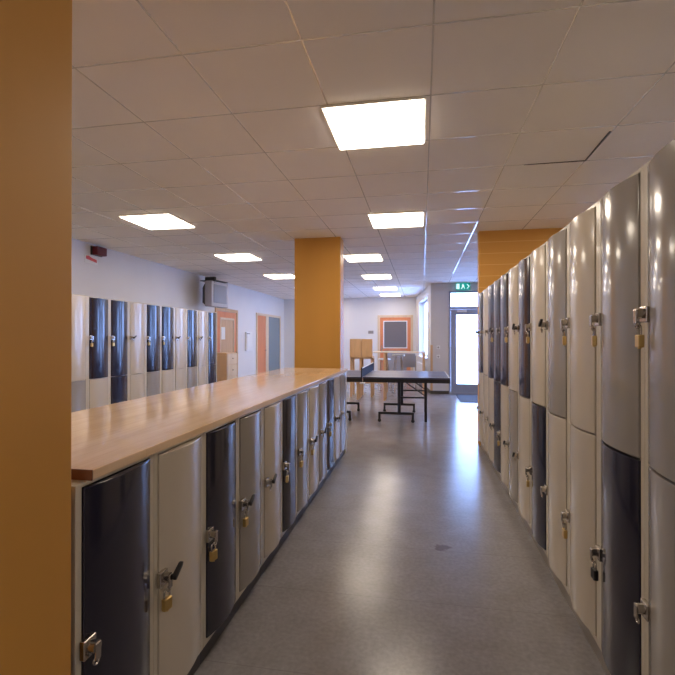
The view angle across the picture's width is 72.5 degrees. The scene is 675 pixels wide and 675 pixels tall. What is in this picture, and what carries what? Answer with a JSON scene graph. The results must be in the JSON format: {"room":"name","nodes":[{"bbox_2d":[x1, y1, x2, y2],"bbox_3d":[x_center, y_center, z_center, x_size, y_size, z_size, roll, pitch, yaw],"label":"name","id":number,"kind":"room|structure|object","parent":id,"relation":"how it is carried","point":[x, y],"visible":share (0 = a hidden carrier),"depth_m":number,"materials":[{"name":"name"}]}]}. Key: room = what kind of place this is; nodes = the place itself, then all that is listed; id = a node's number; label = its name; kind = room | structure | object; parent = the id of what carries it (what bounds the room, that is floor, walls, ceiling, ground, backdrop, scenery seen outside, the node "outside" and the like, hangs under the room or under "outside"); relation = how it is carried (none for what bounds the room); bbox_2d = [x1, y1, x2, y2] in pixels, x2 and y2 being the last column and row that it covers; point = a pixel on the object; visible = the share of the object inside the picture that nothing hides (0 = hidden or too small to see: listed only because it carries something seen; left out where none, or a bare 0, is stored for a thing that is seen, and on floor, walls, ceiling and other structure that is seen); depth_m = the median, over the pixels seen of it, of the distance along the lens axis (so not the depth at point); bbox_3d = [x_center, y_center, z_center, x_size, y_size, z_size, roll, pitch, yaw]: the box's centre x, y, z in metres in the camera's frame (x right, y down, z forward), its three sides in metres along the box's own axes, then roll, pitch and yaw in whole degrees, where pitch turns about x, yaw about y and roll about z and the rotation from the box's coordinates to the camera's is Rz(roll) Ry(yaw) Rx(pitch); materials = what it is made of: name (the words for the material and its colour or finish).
{"room":"school locker area","nodes":[
{"label":"school locker area","id":0,"kind":"room"},
{"bbox_2d":[0,0,71,674],"bbox_3d":[-1.161,-0.006,1.162,0.897,2.760,0.257,0,0,10],"label":"column","id":1,"kind":"structure","parent":0,"point":[36,35],"depth_m":1.09,"materials":[{"name":"orange paint"}]},
{"bbox_2d":[72,238,283,376],"bbox_3d":[-3.566,0.013,7.213,0.120,2.760,18.100,0,0,10],"label":"wall","id":2,"kind":"structure","parent":0,"point":[117,275],"depth_m":8.50,"materials":[{"name":"paint"}]},
{"bbox_2d":[85,254,97,264],"bbox_3d":[-3.592,-1.136,6.713,0.009,0.115,0.260,0,0,10],"label":"sign","id":3,"kind":"object","parent":2,"relation":"attached to","point":[88,259],"visible":1,"depth_m":6.71,"materials":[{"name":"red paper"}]},
{"bbox_2d":[90,246,106,256],"bbox_3d":[-3.525,-1.273,6.803,0.110,0.130,0.230,0,0,10],"label":"fire alarm","id":4,"kind":"object","parent":2,"relation":"attached to","point":[98,251],"visible":1,"depth_m":6.73,"materials":[{"name":"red plastic"}]},
{"bbox_2d":[200,277,227,307],"bbox_3d":[-2.675,-0.978,9.928,0.390,0.660,0.660,0,0,17],"label":"television","id":5,"kind":"object","parent":2,"relation":"attached to","point":[215,292],"visible":1,"depth_m":9.76,"materials":[{"name":"grey plastic"}]},
{"bbox_2d":[215,308,237,377],"bbox_3d":[-2.711,0.347,11.356,0.084,2.120,1.320,0,0,10],"label":"door","id":6,"kind":"structure","parent":2,"relation":"in","point":[227,329],"depth_m":11.39,"materials":[{"name":"brown wood"}]},
{"bbox_2d":[245,332,251,350],"bbox_3d":[-2.455,0.112,12.753,0.062,0.520,0.440,0,0,10],"label":"wall panel","id":7,"kind":"object","parent":2,"relation":"attached to","point":[248,335],"visible":1,"depth_m":12.64,"materials":[{"name":"white plastic"}]},
{"bbox_2d":[256,313,280,373],"bbox_3d":[-2.134,0.347,14.493,0.084,2.140,2.300,0,0,10],"label":"door","id":8,"kind":"structure","parent":2,"relation":"in","point":[268,327],"depth_m":14.38,"materials":[{"name":"brown wood"}]},
{"bbox_2d":[295,237,343,367],"bbox_3d":[-0.255,0.011,6.430,0.645,2.760,0.257,0,0,10],"label":"column","id":9,"kind":"structure","parent":0,"point":[319,262],"depth_m":6.31,"materials":[{"name":"orange paint"}]},
{"bbox_2d":[284,297,415,370],"bbox_3d":[0.377,0.041,15.751,4.790,2.760,0.120,0,0,10],"label":"wall","id":10,"kind":"structure","parent":0,"point":[360,314],"depth_m":15.62,"materials":[{"name":"paint"}]},
{"bbox_2d":[378,315,412,370],"bbox_3d":[1.930,0.335,15.374,1.180,2.170,0.099,0,0,10],"label":"door","id":11,"kind":"structure","parent":10,"relation":"in","point":[395,333],"depth_m":15.39,"materials":[{"name":"brown wood"}]},
{"bbox_2d":[72,0,674,298],"bbox_3d":[0.993,-1.419,6.380,9.150,0.100,18.100,0,0,10],"label":"ceiling","id":12,"kind":"structure","parent":0,"point":[632,38],"depth_m":2.93,"materials":[{"name":"tile"}]},
{"bbox_2d":[118,213,195,229],"bbox_3d":[-2.106,-1.362,5.424,0.618,0.019,0.618,0,0,10],"label":"recessed light","id":13,"kind":"object","parent":12,"relation":"in","point":[158,220],"visible":1,"depth_m":5.36,"materials":[{"name":"white plastic"}]},
{"bbox_2d":[213,253,261,260],"bbox_3d":[-1.672,-1.354,7.785,0.618,0.019,0.618,0,0,10],"label":"recessed light","id":14,"kind":"object","parent":12,"relation":"in","point":[236,256],"visible":1,"depth_m":7.73,"materials":[{"name":"white plastic"}]},
{"bbox_2d":[263,274,294,278],"bbox_3d":[-1.238,-1.346,10.145,0.618,0.019,0.618,0,0,10],"label":"recessed light","id":15,"kind":"object","parent":12,"relation":"in","point":[273,276],"visible":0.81,"depth_m":10.08,"materials":[{"name":"white plastic"}]},
{"bbox_2d":[344,254,382,261],"bbox_3d":[0.443,-1.354,7.838,0.618,0.019,0.618,0,0,10],"label":"recessed light","id":16,"kind":"object","parent":12,"relation":"in","point":[355,257],"visible":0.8,"depth_m":7.73,"materials":[{"name":"white plastic"}]},
{"bbox_2d":[72,0,674,297],"bbox_3d":[0.993,-1.369,6.380,9.150,0.003,18.100,0,0,10],"label":"ceiling grid","id":17,"kind":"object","parent":12,"relation":"attached to","point":[137,1],"depth_m":3.01,"materials":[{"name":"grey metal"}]},
{"bbox_2d":[321,96,425,149],"bbox_3d":[0.259,-1.370,2.992,0.618,0.019,0.618,0,0,10],"label":"recessed light","id":18,"kind":"object","parent":12,"relation":"in","point":[393,122],"visible":1,"depth_m":2.91,"materials":[{"name":"white plastic"}]},
{"bbox_2d":[362,274,391,278],"bbox_3d":[0.876,-1.346,10.199,0.618,0.019,0.618,0,0,10],"label":"recessed light","id":19,"kind":"object","parent":12,"relation":"in","point":[375,276],"visible":1,"depth_m":10.08,"materials":[{"name":"white plastic"}]},
{"bbox_2d":[373,287,396,289],"bbox_3d":[1.310,-1.339,12.559,0.618,0.019,0.618,0,0,10],"label":"recessed light","id":20,"kind":"object","parent":12,"relation":"in","point":[375,288],"visible":1,"depth_m":12.48,"materials":[{"name":"white plastic"}]},
{"bbox_2d":[380,294,400,295],"bbox_3d":[1.656,-1.332,14.443,0.618,0.019,0.618,0,0,10],"label":"recessed light","id":21,"kind":"object","parent":12,"relation":"in","point":[380,294],"visible":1,"depth_m":14.35,"materials":[{"name":"white plastic"}]},
{"bbox_2d":[367,211,423,227],"bbox_3d":[0.693,-1.362,5.352,0.618,0.019,0.618,0,0,10],"label":"recessed light","id":22,"kind":"object","parent":12,"relation":"in","point":[397,219],"visible":1,"depth_m":5.27,"materials":[{"name":"white plastic"}]},
{"bbox_2d":[456,282,469,289],"bbox_3d":[3.066,-1.258,11.243,0.340,0.190,0.044,0,0,10],"label":"exit sign","id":23,"kind":"object","parent":12,"relation":"hanging from","point":[459,286],"visible":1,"depth_m":11.22,"materials":[{"name":"teal plastic"}]},
{"bbox_2d":[526,131,610,164],"bbox_3d":[1.664,-1.377,3.371,0.457,0.006,0.524,0,0,10],"label":"trim","id":24,"kind":"structure","parent":12,"relation":"attached to","point":[609,132],"depth_m":3.56,"materials":[{"name":"grey metal"}]},
{"bbox_2d":[194,382,605,674],"bbox_3d":[0.993,1.441,6.371,9.150,0.100,18.100,0,0,10],"label":"floor","id":25,"kind":"structure","parent":0,"point":[412,556],"depth_m":2.64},
{"bbox_2d":[71,294,87,411],"bbox_3d":[-3.378,0.438,5.501,0.646,1.900,0.401,0,0,10],"label":"locker","id":26,"kind":"object","parent":25,"relation":"on","point":[79,302],"visible":0.2,"depth_m":5.48,"materials":[{"name":"beige metal"}]},
{"bbox_2d":[87,296,109,408],"bbox_3d":[-3.306,0.439,5.897,0.646,1.900,0.401,0,0,10],"label":"locker","id":27,"kind":"object","parent":25,"relation":"on","point":[98,308],"visible":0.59,"depth_m":5.80,"materials":[{"name":"blue metal"}]},
{"bbox_2d":[71,454,153,674],"bbox_3d":[-0.837,0.886,1.430,0.446,0.978,0.362,0,0,10],"label":"locker","id":28,"kind":"object","parent":25,"relation":"on","point":[112,514],"visible":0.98,"depth_m":1.33,"materials":[{"name":"black metal"}]},
{"bbox_2d":[109,299,128,403],"bbox_3d":[-3.233,0.441,6.294,0.646,1.900,0.401,0,0,10],"label":"locker","id":29,"kind":"object","parent":25,"relation":"on","point":[119,309],"visible":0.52,"depth_m":6.20,"materials":[{"name":"blue metal"}]},
{"bbox_2d":[129,301,145,399],"bbox_3d":[-3.153,0.442,6.689,0.660,1.900,0.401,0,0,10],"label":"locker","id":30,"kind":"object","parent":25,"relation":"on","point":[137,311],"visible":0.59,"depth_m":6.59,"materials":[{"name":"beige metal"}]},
{"bbox_2d":[146,303,160,396],"bbox_3d":[-3.087,0.443,7.087,0.646,1.900,0.401,0,0,10],"label":"locker","id":31,"kind":"object","parent":25,"relation":"on","point":[153,312],"visible":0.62,"depth_m":6.99,"materials":[{"name":"blue metal"}]},
{"bbox_2d":[161,305,173,393],"bbox_3d":[-3.014,0.444,7.483,0.646,1.900,0.401,0,0,10],"label":"locker","id":32,"kind":"object","parent":25,"relation":"on","point":[167,312],"visible":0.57,"depth_m":7.37,"materials":[{"name":"blue metal"}]},
{"bbox_2d":[153,433,202,674],"bbox_3d":[-0.764,0.887,1.787,0.460,0.978,0.362,0,0,10],"label":"locker","id":33,"kind":"object","parent":25,"relation":"on","point":[178,468],"visible":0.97,"depth_m":1.70,"materials":[{"name":"beige metal"}]},
{"bbox_2d":[161,588,171,611],"bbox_3d":[-0.595,0.912,1.604,0.018,0.080,0.038,0,0,23],"label":"padlock","id":34,"kind":"object","parent":33,"relation":"hanging from","point":[166,603],"visible":0.96,"depth_m":1.59,"materials":[{"name":"gold metal"}]},
{"bbox_2d":[174,307,186,390],"bbox_3d":[-2.935,0.446,7.878,0.660,1.900,0.401,0,0,10],"label":"locker","id":35,"kind":"object","parent":25,"relation":"on","point":[180,314],"visible":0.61,"depth_m":7.77,"materials":[{"name":"beige metal"}]},
{"bbox_2d":[187,309,197,387],"bbox_3d":[-2.869,0.447,8.276,0.646,1.900,0.401,0,0,10],"label":"locker","id":36,"kind":"object","parent":25,"relation":"on","point":[192,315],"visible":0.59,"depth_m":8.18,"materials":[{"name":"blue metal"}]},
{"bbox_2d":[198,310,207,385],"bbox_3d":[-2.789,0.448,8.671,0.660,1.900,0.401,0,0,10],"label":"locker","id":37,"kind":"object","parent":25,"relation":"on","point":[202,315],"visible":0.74,"depth_m":8.55,"materials":[{"name":"beige metal"}]},
{"bbox_2d":[208,311,216,383],"bbox_3d":[-2.723,0.450,9.068,0.646,1.900,0.401,0,0,10],"label":"locker","id":38,"kind":"object","parent":25,"relation":"on","point":[212,316],"visible":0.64,"depth_m":8.96,"materials":[{"name":"blue metal"}]},
{"bbox_2d":[200,418,237,663],"bbox_3d":[-0.705,0.888,2.146,0.446,0.978,0.362,0,0,10],"label":"locker","id":39,"kind":"object","parent":25,"relation":"on","point":[220,442],"visible":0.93,"depth_m":2.04,"materials":[{"name":"black metal"}]},
{"bbox_2d":[209,542,217,561],"bbox_3d":[-0.529,0.913,1.962,0.018,0.080,0.038,0,0,22],"label":"padlock","id":40,"kind":"object","parent":39,"relation":"hanging from","point":[213,554],"visible":0.93,"depth_m":1.95,"materials":[{"name":"gold metal"}]},
{"bbox_2d":[217,352,236,381],"bbox_3d":[-2.543,0.868,10.103,0.545,1.070,0.540,0,0,10],"label":"base cabinet","id":41,"kind":"object","parent":25,"relation":"on","point":[226,361],"visible":0.49,"depth_m":9.83,"materials":[{"name":"brown wood"}]},
{"bbox_2d":[235,408,261,612],"bbox_3d":[-0.633,0.889,2.503,0.460,0.978,0.362,0,0,10],"label":"locker","id":42,"kind":"object","parent":25,"relation":"on","point":[249,426],"visible":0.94,"depth_m":2.39,"materials":[{"name":"beige metal"}]},
{"bbox_2d":[243,511,248,526],"bbox_3d":[-0.463,0.915,2.320,0.018,0.080,0.038,0,0,13],"label":"padlock","id":43,"kind":"object","parent":42,"relation":"hanging from","point":[245,519],"visible":0.94,"depth_m":2.31,"materials":[{"name":"gold metal"}]},
{"bbox_2d":[260,400,280,576],"bbox_3d":[-0.567,0.890,2.861,0.460,0.978,0.362,0,0,10],"label":"locker","id":44,"kind":"object","parent":25,"relation":"on","point":[271,413],"visible":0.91,"depth_m":2.75,"materials":[{"name":"beige metal"}]},
{"bbox_2d":[280,393,295,546],"bbox_3d":[-0.508,0.891,3.220,0.446,0.978,0.362,0,0,10],"label":"locker","id":45,"kind":"object","parent":25,"relation":"on","point":[288,404],"visible":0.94,"depth_m":3.10,"materials":[{"name":"black metal"}]},
{"bbox_2d":[295,388,307,524],"bbox_3d":[-0.442,0.893,3.578,0.446,0.978,0.362,0,0,10],"label":"locker","id":46,"kind":"object","parent":25,"relation":"on","point":[302,396],"visible":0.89,"depth_m":3.46,"materials":[{"name":"beige metal"}]},
{"bbox_2d":[299,457,302,467],"bbox_3d":[-0.266,0.918,3.394,0.018,0.080,0.038,0,0,21],"label":"padlock","id":47,"kind":"object","parent":46,"relation":"hanging from","point":[300,462],"visible":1,"depth_m":3.38,"materials":[{"name":"gold metal"}]},
{"bbox_2d":[307,384,317,506],"bbox_3d":[-0.370,0.894,3.935,0.460,0.978,0.362,0,0,10],"label":"locker","id":48,"kind":"object","parent":25,"relation":"on","point":[313,390],"visible":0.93,"depth_m":3.79,"materials":[{"name":"beige metal"}]},
{"bbox_2d":[317,380,326,492],"bbox_3d":[-0.304,0.895,4.293,0.460,0.978,0.362,0,0,10],"label":"locker","id":49,"kind":"object","parent":25,"relation":"on","point":[322,387],"visible":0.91,"depth_m":4.16,"materials":[{"name":"beige metal"}]},
{"bbox_2d":[326,377,333,478],"bbox_3d":[-0.245,0.896,4.652,0.446,0.978,0.362,0,0,10],"label":"locker","id":50,"kind":"object","parent":25,"relation":"on","point":[330,382],"visible":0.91,"depth_m":4.53,"materials":[{"name":"grey metal"}]},
{"bbox_2d":[333,374,340,468],"bbox_3d":[-0.172,0.897,5.009,0.460,0.978,0.362,0,0,10],"label":"locker","id":51,"kind":"object","parent":25,"relation":"on","point":[337,415],"visible":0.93,"depth_m":4.87,"materials":[{"name":"beige metal"}]},
{"bbox_2d":[339,372,345,459],"bbox_3d":[-0.114,0.898,5.368,0.446,0.978,0.362,0,0,10],"label":"locker","id":52,"kind":"object","parent":25,"relation":"on","point":[343,375],"visible":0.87,"depth_m":5.24,"materials":[{"name":"grey metal"}]},
{"bbox_2d":[350,339,373,396],"bbox_3d":[0.598,0.721,11.085,0.540,1.370,0.455,0,0,10],"label":"wooden stand","id":53,"kind":"object","parent":25,"relation":"on","point":[361,349],"visible":0.77,"depth_m":10.88,"materials":[{"name":"brown wood"}]},
{"bbox_2d":[356,382,386,400],"bbox_3d":[0.787,1.194,10.426,0.700,0.420,0.340,0,0,10],"label":"bench","id":54,"kind":"object","parent":25,"relation":"on","point":[383,383],"visible":0.74,"depth_m":10.31,"materials":[{"name":"brown wood"}]},
{"bbox_2d":[378,358,390,390],"bbox_3d":[1.240,0.980,12.173,0.342,0.861,0.342,0,0,-7],"label":"stool","id":55,"kind":"object","parent":25,"relation":"on","point":[381,359],"visible":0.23,"depth_m":12.08,"materials":[{"name":"beige wood"}]},
{"bbox_2d":[346,362,449,422],"bbox_3d":[0.543,0.937,8.156,2.740,0.920,1.822,0,0,10],"label":"table","id":56,"kind":"object","parent":25,"relation":"on","point":[365,374],"visible":0.68,"depth_m":7.53,"materials":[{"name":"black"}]},
{"bbox_2d":[392,354,405,391],"bbox_3d":[1.587,0.925,11.957,0.342,0.971,0.342,0,0,-7],"label":"stool","id":57,"kind":"object","parent":25,"relation":"on","point":[395,355],"visible":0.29,"depth_m":11.87,"materials":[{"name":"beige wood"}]},
{"bbox_2d":[373,351,425,395],"bbox_3d":[1.535,0.882,11.509,1.340,1.050,0.700,0,0,10],"label":"table","id":58,"kind":"object","parent":25,"relation":"on","point":[385,353],"visible":0.65,"depth_m":11.24,"materials":[{"name":"brown wood"}]},
{"bbox_2d":[401,353,415,387],"bbox_3d":[1.977,0.922,12.750,0.420,0.980,0.440,0,0,10],"label":"chair","id":59,"kind":"object","parent":25,"relation":"on","point":[409,360],"visible":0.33,"depth_m":12.53,"materials":[{"name":"grey"}]},
{"bbox_2d":[456,395,477,402],"bbox_3d":[3.198,1.398,10.541,0.840,0.012,1.300,0,0,10],"label":"door mat","id":60,"kind":"object","parent":25,"relation":"on","point":[463,398],"visible":0.51,"depth_m":10.50,"materials":[{"name":"grey"}]},
{"bbox_2d":[475,292,484,452],"bbox_3d":[2.003,0.413,5.658,0.560,1.950,0.402,0,0,10],"label":"locker","id":61,"kind":"object","parent":25,"relation":"on","point":[480,407],"visible":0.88,"depth_m":5.62,"materials":[{"name":"grey metal"}]},
{"bbox_2d":[479,288,489,461],"bbox_3d":[1.931,0.412,5.261,0.560,1.950,0.402,0,0,10],"label":"locker","id":62,"kind":"object","parent":25,"relation":"on","point":[484,412],"visible":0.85,"depth_m":5.21,"materials":[{"name":"beige metal"}]},
{"bbox_2d":[485,283,495,472],"bbox_3d":[1.865,0.411,4.863,0.546,1.950,0.402,0,0,10],"label":"locker","id":63,"kind":"object","parent":25,"relation":"on","point":[490,418],"visible":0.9,"depth_m":4.82,"materials":[{"name":"grey metal"}]},
{"bbox_2d":[489,278,502,484],"bbox_3d":[1.785,0.410,4.468,0.560,1.950,0.402,0,0,10],"label":"locker","id":64,"kind":"object","parent":25,"relation":"on","point":[496,425],"visible":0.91,"depth_m":4.40,"materials":[{"name":"grey metal"}]},
{"bbox_2d":[496,271,510,499],"bbox_3d":[1.719,0.408,4.069,0.546,1.950,0.402,0,0,10],"label":"locker","id":65,"kind":"object","parent":25,"relation":"on","point":[504,279],"visible":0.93,"depth_m":4.01,"materials":[{"name":"grey metal"}]},
{"bbox_2d":[503,263,520,517],"bbox_3d":[1.639,0.407,3.674,0.560,1.950,0.402,0,0,10],"label":"locker","id":66,"kind":"object","parent":25,"relation":"on","point":[512,443],"visible":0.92,"depth_m":3.62,"materials":[{"name":"grey metal"}]},
{"bbox_2d":[512,254,532,539],"bbox_3d":[1.566,0.406,3.277,0.560,1.950,0.402,0,0,10],"label":"locker","id":67,"kind":"object","parent":25,"relation":"on","point":[523,455],"visible":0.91,"depth_m":3.23,"materials":[{"name":"beige metal"}]},
{"bbox_2d":[525,241,549,570],"bbox_3d":[1.500,0.404,2.879,0.546,1.950,0.402,0,0,10],"label":"locker","id":68,"kind":"object","parent":25,"relation":"on","point":[537,470],"visible":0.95,"depth_m":2.85,"materials":[{"name":"grey metal"}]},
{"bbox_2d":[526,332,529,343],"bbox_3d":[1.277,0.002,3.088,0.018,0.080,0.038,0,0,14],"label":"padlock","id":69,"kind":"object","parent":68,"relation":"hanging from","point":[527,337],"visible":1,"depth_m":3.07,"materials":[{"name":"gold metal"}]},
{"bbox_2d":[538,225,570,608],"bbox_3d":[1.420,0.403,2.483,0.560,1.950,0.402,0,0,10],"label":"locker","id":70,"kind":"object","parent":25,"relation":"on","point":[556,489],"visible":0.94,"depth_m":2.42,"materials":[{"name":"beige metal"}]},
{"bbox_2d":[560,201,601,664],"bbox_3d":[1.354,0.402,2.085,0.546,1.950,0.402,0,0,10],"label":"locker","id":71,"kind":"object","parent":25,"relation":"on","point":[582,515],"visible":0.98,"depth_m":2.03,"materials":[{"name":"beige metal"}]},
{"bbox_2d":[562,329,566,344],"bbox_3d":[1.131,0.000,2.294,0.018,0.080,0.038,0,0,23],"label":"padlock","id":72,"kind":"object","parent":71,"relation":"hanging from","point":[564,338],"visible":1,"depth_m":2.28,"materials":[{"name":"gold metal"}]},
{"bbox_2d":[562,522,567,538],"bbox_3d":[1.131,0.960,2.291,0.018,0.080,0.038,0,0,9],"label":"padlock","id":73,"kind":"object","parent":71,"relation":"hanging from","point":[564,531],"visible":0.98,"depth_m":2.28,"materials":[{"name":"gold metal"}]},
{"bbox_2d":[589,165,644,674],"bbox_3d":[1.281,0.401,1.688,0.546,1.950,0.402,0,0,10],"label":"locker","id":74,"kind":"object","parent":25,"relation":"on","point":[620,551],"visible":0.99,"depth_m":1.65,"materials":[{"name":"grey metal"}]},
{"bbox_2d":[591,328,596,346],"bbox_3d":[1.058,-0.002,1.897,0.018,0.080,0.038,0,0,21],"label":"padlock","id":75,"kind":"object","parent":74,"relation":"hanging from","point":[594,337],"visible":0.99,"depth_m":1.88,"materials":[{"name":"gold metal"}]},
{"bbox_2d":[591,560,598,580],"bbox_3d":[1.058,0.958,1.894,0.018,0.080,0.038,0,0,6],"label":"padlock","id":76,"kind":"object","parent":74,"relation":"hanging from","point":[594,572],"visible":0.95,"depth_m":1.88,"materials":[{"name":"black metal"}]},
{"bbox_2d":[633,139,674,674],"bbox_3d":[1.208,0.399,1.291,0.546,1.950,0.402,0,0,10],"label":"locker","id":77,"kind":"object","parent":25,"relation":"on","point":[657,314],"visible":1,"depth_m":1.39,"materials":[{"name":"grey metal"}]},
{"bbox_2d":[635,324,644,348],"bbox_3d":[0.985,-0.003,1.500,0.018,0.080,0.038,0,0,15],"label":"padlock","id":78,"kind":"object","parent":77,"relation":"hanging from","point":[639,339],"visible":0.99,"depth_m":1.49,"materials":[{"name":"gold metal"}]},
{"bbox_3d":[-0.852,0.892,3.469,0.300,0.978,4.370,0,0,10],"label":"support","id":79,"kind":"object","parent":25,"relation":"on","visible":0},
{"bbox_2d":[71,368,347,480],"bbox_3d":[-0.671,0.388,3.526,0.805,0.030,4.444,0,0,10],"label":"countertop","id":80,"kind":"structure","parent":79,"relation":"on","point":[106,439],"depth_m":2.15,"materials":[{"name":"brown wood"}]},
{"bbox_2d":[416,284,430,388],"bbox_3d":[2.581,0.034,13.391,0.220,2.760,3.774,0,0,4],"label":"wall","id":81,"kind":"structure","parent":0,"point":[425,295],"depth_m":14.22,"materials":[{"name":"paint"}]},
{"bbox_2d":[417,362,425,383],"bbox_3d":[2.407,1.073,13.186,0.100,0.680,1.600,0,0,4],"label":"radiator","id":82,"kind":"object","parent":81,"relation":"attached to","point":[419,365],"visible":0.29,"depth_m":13.24,"materials":[{"name":"white metal"}]},
{"bbox_2d":[417,300,427,358],"bbox_3d":[2.530,-0.252,13.232,0.260,1.670,2.100,0,0,4],"label":"window","id":83,"kind":"structure","parent":81,"relation":"in","point":[425,302],"depth_m":14.16,"materials":[{"name":"white"}]},
{"bbox_2d":[431,283,477,390],"bbox_3d":[4.406,0.026,11.198,4.180,2.760,0.120,0,0,10],"label":"wall","id":84,"kind":"structure","parent":0,"point":[439,291],"depth_m":11.47,"materials":[{"name":"grey paint"}]},
{"bbox_2d":[430,345,432,390],"bbox_3d":[2.354,0.757,11.505,0.057,1.140,0.014,0,0,10],"label":"trim","id":85,"kind":"structure","parent":84,"relation":"attached to","point":[431,346],"depth_m":11.50,"materials":[{"name":"brown wood"}]},
{"bbox_2d":[431,391,448,393],"bbox_3d":[4.394,1.366,11.127,4.180,0.080,0.015,0,0,10],"label":"baseboard","id":86,"kind":"structure","parent":84,"relation":"attached to","point":[432,392],"depth_m":11.46,"materials":[{"name":"grey"}]},
{"bbox_2d":[449,291,477,394],"bbox_3d":[3.261,0.127,11.360,1.000,2.560,0.174,0,0,10],"label":"door","id":87,"kind":"structure","parent":84,"relation":"in","point":[465,389],"depth_m":11.41,"materials":[{"name":"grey metal"}]},
{"bbox_2d":[478,228,562,445],"bbox_3d":[2.439,0.009,5.881,1.228,2.760,0.150,0,0,10],"label":"column","id":88,"kind":"structure","parent":0,"point":[499,251],"depth_m":5.87,"materials":[{"name":"orange paint"}]},
{"label":"outside","id":89,"kind":"structure","parent":0,"visible":0},
{"bbox_2d":[426,347,477,383],"bbox_3d":[9.203,1.718,50.096,80.000,0.130,78.120,0,0,10],"label":"ground","id":90,"kind":"structure","parent":89,"point":[466,357],"depth_m":25.86,"materials":[{"name":"white"}]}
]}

